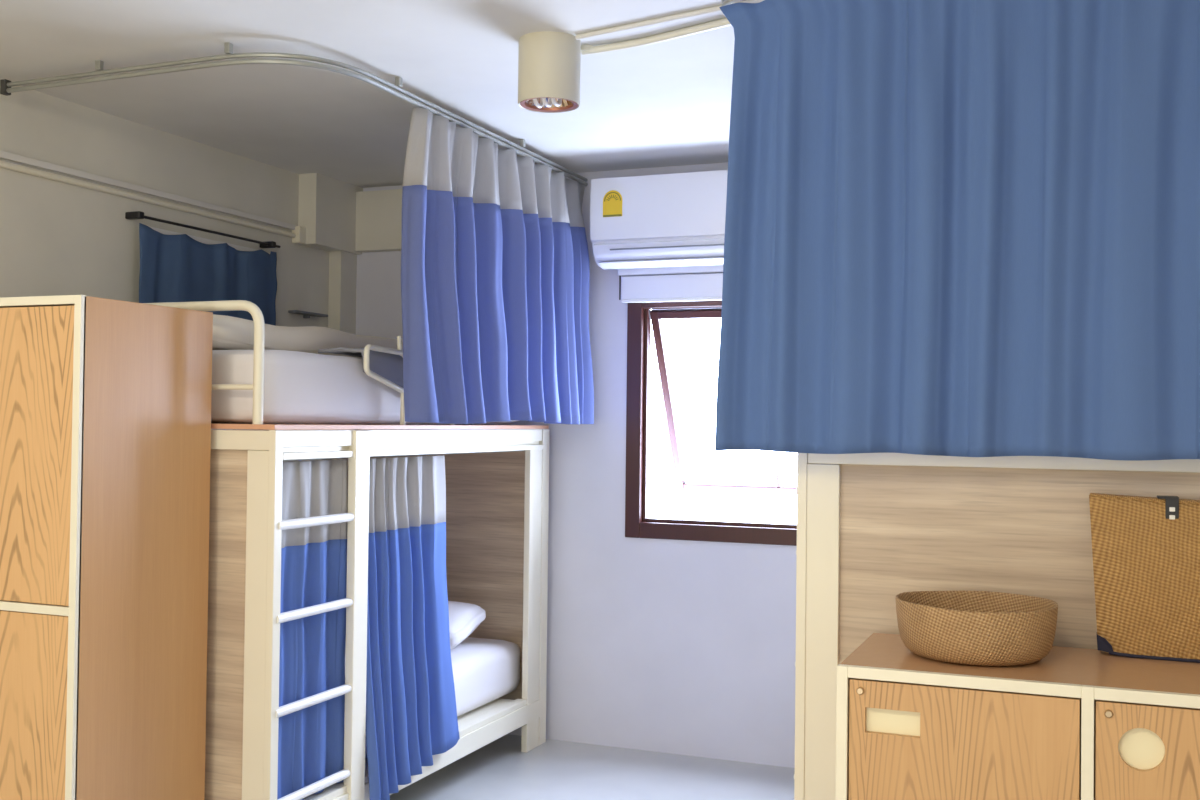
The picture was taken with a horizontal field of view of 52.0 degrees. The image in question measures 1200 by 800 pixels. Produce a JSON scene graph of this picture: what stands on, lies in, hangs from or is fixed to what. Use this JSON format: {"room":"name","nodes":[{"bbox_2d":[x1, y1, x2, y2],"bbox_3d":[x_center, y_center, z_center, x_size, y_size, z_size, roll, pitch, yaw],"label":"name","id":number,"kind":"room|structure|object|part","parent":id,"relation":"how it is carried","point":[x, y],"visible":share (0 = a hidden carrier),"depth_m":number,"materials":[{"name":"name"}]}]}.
{"room":"dormitory","nodes":[
{"label":"dormitory","id":0,"kind":"room"},
{"bbox_2d":[0,79,328,461],"bbox_3d":[-2.690,0.186,3.026,0.150,2.668,7.010,0,-1,22],"label":"wall","id":1,"kind":"structure","parent":0,"point":[57,238],"depth_m":4.78,"materials":[{"name":"grey paint"}]},
{"bbox_2d":[0,151,305,243],"bbox_3d":[-2.345,-0.839,3.610,0.045,0.086,4.910,0,-1,22],"label":"conduit","id":2,"kind":"object","parent":1,"relation":"attached to","point":[298,234],"visible":1,"depth_m":4.91,"materials":[{"name":"paint"}]},
{"bbox_2d":[125,211,280,247],"bbox_3d":[-1.665,-0.718,5.256,0.075,0.028,0.924,0,-1,22],"label":"curtain rod","id":3,"kind":"object","parent":1,"relation":"attached to","point":[135,215],"visible":1,"depth_m":5.14,"materials":[{"name":"black plastic"}]},
{"bbox_2d":[139,223,276,323],"bbox_3d":[-1.651,-0.490,5.258,0.040,0.402,0.881,0,-1,22],"label":"curtain","id":4,"kind":"object","parent":3,"relation":"hanging from","point":[173,268],"visible":0.64,"depth_m":5.20,"materials":[{"name":"blue fabric"}]},
{"bbox_2d":[148,226,257,250],"bbox_3d":[-1.689,-0.490,5.274,0.020,0.402,0.740,0,-1,22],"label":"window","id":5,"kind":"structure","parent":1,"relation":"in","point":[167,232],"depth_m":5.25,"materials":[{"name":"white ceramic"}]},
{"bbox_2d":[288,310,327,317],"bbox_3d":[-1.407,-0.409,5.935,0.050,0.028,0.260,0,-1,22],"label":"wall shelf","id":6,"kind":"object","parent":1,"relation":"attached to","point":[305,314],"visible":1,"depth_m":5.91,"materials":[{"name":"grey plastic"}]},
{"bbox_2d":[298,173,362,254],"bbox_3d":[-1.326,-0.911,6.064,0.100,0.338,0.400,0,-1,22],"label":"electrical box","id":7,"kind":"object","parent":1,"relation":"attached to","point":[327,205],"depth_m":5.95,"materials":[{"name":"grey paint"}]},
{"bbox_2d":[326,251,356,459],"bbox_3d":[-1.307,0.426,6.167,0.070,2.330,0.140,0,-1,22],"label":"trim","id":8,"kind":"structure","parent":1,"relation":"attached to","point":[342,265],"depth_m":6.13,"materials":[{"name":"grey paint"}]},
{"bbox_2d":[0,0,745,187],"bbox_3d":[-0.716,-1.198,2.261,4.370,0.120,7.310,0,-1,22],"label":"ceiling","id":9,"kind":"structure","parent":0,"point":[667,103],"depth_m":4.17,"materials":[{"name":"paint"}]},
{"bbox_2d":[0,43,587,185],"bbox_3d":[-0.757,-1.062,4.593,2.524,0.073,1.003,1,-1,-38],"label":"track","id":10,"kind":"object","parent":9,"relation":"attached to","point":[5,85],"visible":1,"depth_m":4.04,"materials":[{"name":"metal"}]},
{"bbox_2d":[401,108,593,423],"bbox_3d":[-0.359,-0.460,4.973,0.187,1.115,1.559,0,-1,22],"label":"curtain","id":11,"kind":"object","parent":10,"relation":"hanging from","point":[495,271],"visible":1,"depth_m":4.79,"materials":[{"name":"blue fabric"}]},
{"bbox_2d":[518,31,580,112],"bbox_3d":[-0.156,-1.004,3.783,0.192,0.202,0.192,0,-1,22],"label":"ceiling lamp","id":12,"kind":"object","parent":9,"relation":"attached to","point":[549,62],"visible":1,"depth_m":3.70,"materials":[{"name":"white metal"}]},
{"bbox_2d":[575,0,763,54],"bbox_3d":[0.798,-1.089,3.312,2.013,0.026,0.220,0,-1,27],"label":"conduit","id":13,"kind":"object","parent":9,"relation":"attached to","point":[585,49],"visible":0.59,"depth_m":3.63,"materials":[{"name":"paint"}]},
{"bbox_2d":[721,0,739,15],"bbox_3d":[1.375,-1.047,3.972,1.452,0.073,2.229,0,-1,22],"label":"track","id":14,"kind":"object","parent":9,"relation":"attached to","point":[724,2],"visible":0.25,"depth_m":3.23,"materials":[{"name":"metal"}]},
{"bbox_2d":[715,0,1199,460],"bbox_3d":[0.955,-0.449,2.914,1.401,1.171,0.064,0,-1,22],"label":"curtain","id":15,"kind":"object","parent":14,"relation":"hanging from","point":[960,228],"visible":1,"depth_m":2.95,"materials":[{"name":"blue fabric"}]},
{"bbox_2d":[356,162,796,767],"bbox_3d":[0.604,0.269,5.557,4.370,2.668,0.150,0,-1,22],"label":"wall","id":16,"kind":"structure","parent":0,"point":[681,647],"depth_m":5.65,"materials":[{"name":"white paint"}]},
{"bbox_2d":[355,189,401,252],"bbox_3d":[-0.738,-0.894,6.010,1.030,0.297,0.060,0,-1,22],"label":"trim","id":17,"kind":"structure","parent":16,"relation":"attached to","point":[378,213],"depth_m":6.12,"materials":[{"name":"grey paint"}]},
{"bbox_2d":[590,170,727,268],"bbox_3d":[0.407,-0.793,5.456,0.890,0.403,0.228,0,-1,22],"label":"air conditioner","id":18,"kind":"object","parent":16,"relation":"attached to","point":[676,219],"visible":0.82,"depth_m":5.41,"materials":[{"name":"white plastic"}]},
{"bbox_3d":[0.411,-0.794,5.467,0.882,0.375,0.205,0,-1,22],"label":"casing","id":19,"kind":"part","parent":18,"relation":"part of","materials":[{"name":"white plastic"}]},
{"bbox_2d":[618,265,722,302],"bbox_3d":[0.670,-0.522,5.427,1.259,0.159,0.075,0,-1,22],"label":"roller blind","id":20,"kind":"object","parent":16,"relation":"attached to","point":[685,283],"visible":0.47,"depth_m":5.54,"materials":[{"name":"white fabric"}]},
{"bbox_3d":[0.092,-0.522,5.668,0.007,0.120,0.007,1,-1,-1],"label":"blind cord","id":21,"kind":"part","parent":20,"relation":"part of","materials":[{"name":"grey plastic"}]},
{"bbox_2d":[625,300,796,545],"bbox_3d":[0.776,0.097,5.679,1.205,1.085,0.521,0,-1,22],"label":"window","id":22,"kind":"structure","parent":16,"relation":"in","point":[638,524],"depth_m":5.65,"materials":[{"name":"red wood"}]},
{"bbox_3d":[0.787,0.015,5.706,1.025,0.864,0.466,0,-1,22],"label":"sash","id":23,"kind":"part","parent":22,"relation":"part of","materials":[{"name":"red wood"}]},
{"bbox_2d":[390,734,794,799],"bbox_3d":[-0.749,1.589,2.213,4.370,0.120,7.310,0,-1,22],"label":"floor","id":24,"kind":"structure","parent":0,"point":[554,769],"depth_m":5.19,"materials":[{"name":"grey tile"}]},
{"bbox_2d":[0,295,212,799],"bbox_3d":[-1.781,0.629,3.800,0.952,1.832,0.551,0,-1,22],"label":"tall cabinet","id":25,"kind":"object","parent":24,"relation":"on","point":[105,404],"visible":1,"depth_m":3.48,"materials":[{"name":"brown wood"}]},
{"bbox_3d":[-1.667,1.025,3.467,0.434,0.856,0.016,0,-1,22],"label":"door","id":26,"kind":"part","parent":25,"relation":"part of","materials":[{"name":"brown wood"}]},
{"bbox_3d":[-1.656,0.152,3.482,0.434,0.830,0.016,0,-1,22],"label":"door","id":27,"kind":"part","parent":25,"relation":"part of","materials":[{"name":"brown wood"}]},
{"bbox_3d":[-1.878,0.593,3.558,0.952,1.772,0.020,0,-1,22],"label":"frame","id":28,"kind":"part","parent":25,"relation":"part of","materials":[{"name":"beige paint"}]},
{"bbox_3d":[-1.343,0.602,3.633,0.016,1.769,0.535,0,-1,22],"label":"panel","id":29,"kind":"part","parent":25,"relation":"part of","materials":[{"name":"brown wood"}]},
{"bbox_2d":[144,300,549,799],"bbox_3d":[-1.149,0.636,4.994,1.142,1.872,2.079,0,-1,22],"label":"bunk bed","id":30,"kind":"object","parent":24,"relation":"on","point":[497,476],"visible":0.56,"depth_m":4.22,"materials":[{"name":"beige paint"}]},
{"bbox_3d":[-1.527,-0.122,4.068,0.998,0.398,0.033,0,-1,22],"label":"guard rail","id":31,"kind":"part","parent":30,"relation":"part of","materials":[{"name":"white metal"}]},
{"bbox_3d":[-1.534,0.736,4.056,0.914,1.161,0.014,0,-1,22],"label":"panel","id":32,"kind":"part","parent":30,"relation":"part of","materials":[{"name":"beige wood"}]},
{"bbox_3d":[-1.672,0.151,5.177,0.030,0.084,1.927,0,-1,22],"label":"rail","id":33,"kind":"part","parent":30,"relation":"part of","materials":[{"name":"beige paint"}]},
{"bbox_3d":[-1.063,0.824,3.856,0.110,1.460,0.040,0,-1,22],"label":"post","id":34,"kind":"part","parent":30,"relation":"part of","materials":[{"name":"beige paint"}]},
{"bbox_2d":[277,460,347,799],"bbox_3d":[-0.963,0.758,4.075,0.044,1.110,0.402,0,-1,22],"label":"curtain","id":35,"kind":"object","parent":30,"relation":"hanging from","point":[313,558],"visible":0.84,"depth_m":4.10,"materials":[{"name":"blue fabric"}]},
{"bbox_3d":[-1.286,0.892,6.105,0.060,1.395,0.110,0,-1,22],"label":"post","id":36,"kind":"part","parent":30,"relation":"part of","materials":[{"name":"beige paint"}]},
{"bbox_2d":[211,349,518,424],"bbox_3d":[-1.161,-0.030,5.030,0.977,0.251,1.949,0,-1,22],"label":"mattress","id":37,"kind":"object","parent":30,"relation":"on","point":[300,387],"visible":0.38,"depth_m":4.15,"materials":[{"name":"white fabric"}]},
{"bbox_2d":[212,315,402,357],"bbox_3d":[-1.276,-0.221,5.047,0.716,0.119,1.814,0,-1,22],"label":"duvet","id":38,"kind":"object","parent":37,"relation":"on","point":[229,332],"visible":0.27,"depth_m":4.49,"materials":[{"name":"white fabric"}]},
{"bbox_2d":[318,347,471,424],"bbox_3d":[-0.789,-0.039,4.858,0.211,0.292,0.821,0,-1,22],"label":"blanket","id":39,"kind":"object","parent":37,"relation":"on","point":[389,366],"visible":0.36,"depth_m":4.56,"materials":[{"name":"grey fabric"}]},
{"bbox_3d":[-0.693,0.207,4.737,0.012,0.012,1.844,0,-1,22],"label":"curtain rail","id":40,"kind":"part","parent":30,"relation":"part of","materials":[{"name":"metal"}]},
{"bbox_3d":[-0.718,-0.072,4.693,0.021,0.334,0.656,0,-1,22],"label":"guard rail","id":41,"kind":"part","parent":30,"relation":"part of","materials":[{"name":"white metal"}]},
{"bbox_2d":[366,455,459,799],"bbox_3d":[-0.702,0.823,4.591,0.128,1.216,0.621,0,-1,22],"label":"curtain","id":42,"kind":"object","parent":30,"relation":"hanging from","point":[411,710],"visible":0.95,"depth_m":4.57,"materials":[{"name":"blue fabric"}]},
{"bbox_3d":[-0.644,0.162,4.782,0.033,0.094,1.963,0,-1,22],"label":"rail","id":43,"kind":"part","parent":30,"relation":"part of","materials":[{"name":"beige paint"}]},
{"bbox_3d":[-0.667,1.387,4.765,0.054,0.106,1.965,0,-1,22],"label":"rail","id":44,"kind":"part","parent":30,"relation":"part of","materials":[{"name":"beige paint"}]},
{"bbox_2d":[345,637,520,758],"bbox_3d":[-1.158,1.202,4.986,0.988,0.260,1.964,0,-1,22],"label":"mattress","id":45,"kind":"object","parent":30,"relation":"on","point":[485,671],"visible":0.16,"depth_m":5.37,"materials":[{"name":"white fabric"}]},
{"bbox_2d":[345,601,484,648],"bbox_3d":[-0.860,0.996,5.479,0.624,0.189,0.407,0,-1,17],"label":"pillow","id":46,"kind":"object","parent":45,"relation":"on","point":[464,618],"visible":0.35,"depth_m":5.39,"materials":[{"name":"white fabric"}]},
{"bbox_3d":[-0.775,0.830,5.928,1.020,1.266,0.020,0,-1,22],"label":"panel","id":47,"kind":"part","parent":30,"relation":"part of","materials":[{"name":"beige wood"}]},
{"bbox_3d":[-0.296,0.864,5.656,0.031,1.460,0.205,0,-1,22],"label":"post","id":48,"kind":"part","parent":30,"relation":"part of","materials":[{"name":"white metal"}]},
{"bbox_2d":[794,453,1199,799],"bbox_3d":[1.458,0.847,3.940,1.232,1.477,2.079,0,-1,22],"label":"bunk bed","id":49,"kind":"object","parent":24,"relation":"on","point":[873,528],"visible":0.44,"depth_m":3.11,"materials":[{"name":"beige paint"}]},
{"bbox_3d":[0.566,0.832,3.200,0.110,1.460,0.040,0,-1,22],"label":"post","id":50,"kind":"part","parent":49,"relation":"part of","materials":[{"name":"beige paint"}]},
{"bbox_3d":[1.086,0.749,3.000,1.004,1.161,0.014,0,-1,22],"label":"panel","id":51,"kind":"part","parent":49,"relation":"part of","materials":[{"name":"beige wood"}]},
{"bbox_2d":[836,633,1199,799],"bbox_3d":[1.066,1.071,2.688,1.014,0.976,0.474,0,-1,22],"label":"base cabinet","id":52,"kind":"object","parent":24,"relation":"on","point":[1071,723],"visible":1,"depth_m":2.56,"materials":[{"name":"brown wood"}]},
{"bbox_3d":[0.606,1.040,2.882,0.016,0.913,0.460,0,-1,22],"label":"panel","id":53,"kind":"part","parent":52,"relation":"part of","materials":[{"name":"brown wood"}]},
{"bbox_3d":[0.632,0.690,2.645,0.156,0.094,0.005,0,-1,22],"label":"finger plate","id":54,"kind":"part","parent":52,"relation":"part of","materials":[{"name":"beige plastic"}]},
{"bbox_3d":[0.754,1.036,2.576,0.465,0.860,0.016,0,-1,22],"label":"door","id":55,"kind":"part","parent":52,"relation":"part of","materials":[{"name":"brown wood"}]},
{"bbox_2d":[895,591,1057,665],"bbox_3d":[0.857,0.519,2.808,0.355,0.127,0.350,0,-1,22],"label":"basket","id":56,"kind":"object","parent":52,"relation":"on","point":[986,628],"visible":1,"depth_m":2.68,"materials":[{"name":"brown wicker"}]},
{"bbox_3d":[1.152,1.049,2.902,0.982,0.878,0.010,0,-1,22],"label":"panel","id":57,"kind":"part","parent":52,"relation":"part of","materials":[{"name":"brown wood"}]},
{"bbox_3d":[1.086,0.695,2.462,0.120,0.120,0.005,0,-1,22],"label":"finger plate","id":58,"kind":"part","parent":52,"relation":"part of","materials":[{"name":"beige plastic"}]},
{"bbox_2d":[1089,493,1199,662],"bbox_3d":[1.357,0.405,2.797,0.455,0.370,0.092,0,-1,22],"label":"wicker box","id":59,"kind":"object","parent":52,"relation":"on","point":[1146,550],"visible":1,"depth_m":2.81,"materials":[{"name":"brown wicker"}]},
{"bbox_3d":[1.213,1.039,2.391,0.465,0.860,0.016,0,-1,22],"label":"door","id":60,"kind":"part","parent":52,"relation":"part of","materials":[{"name":"brown wood"}]}
]}

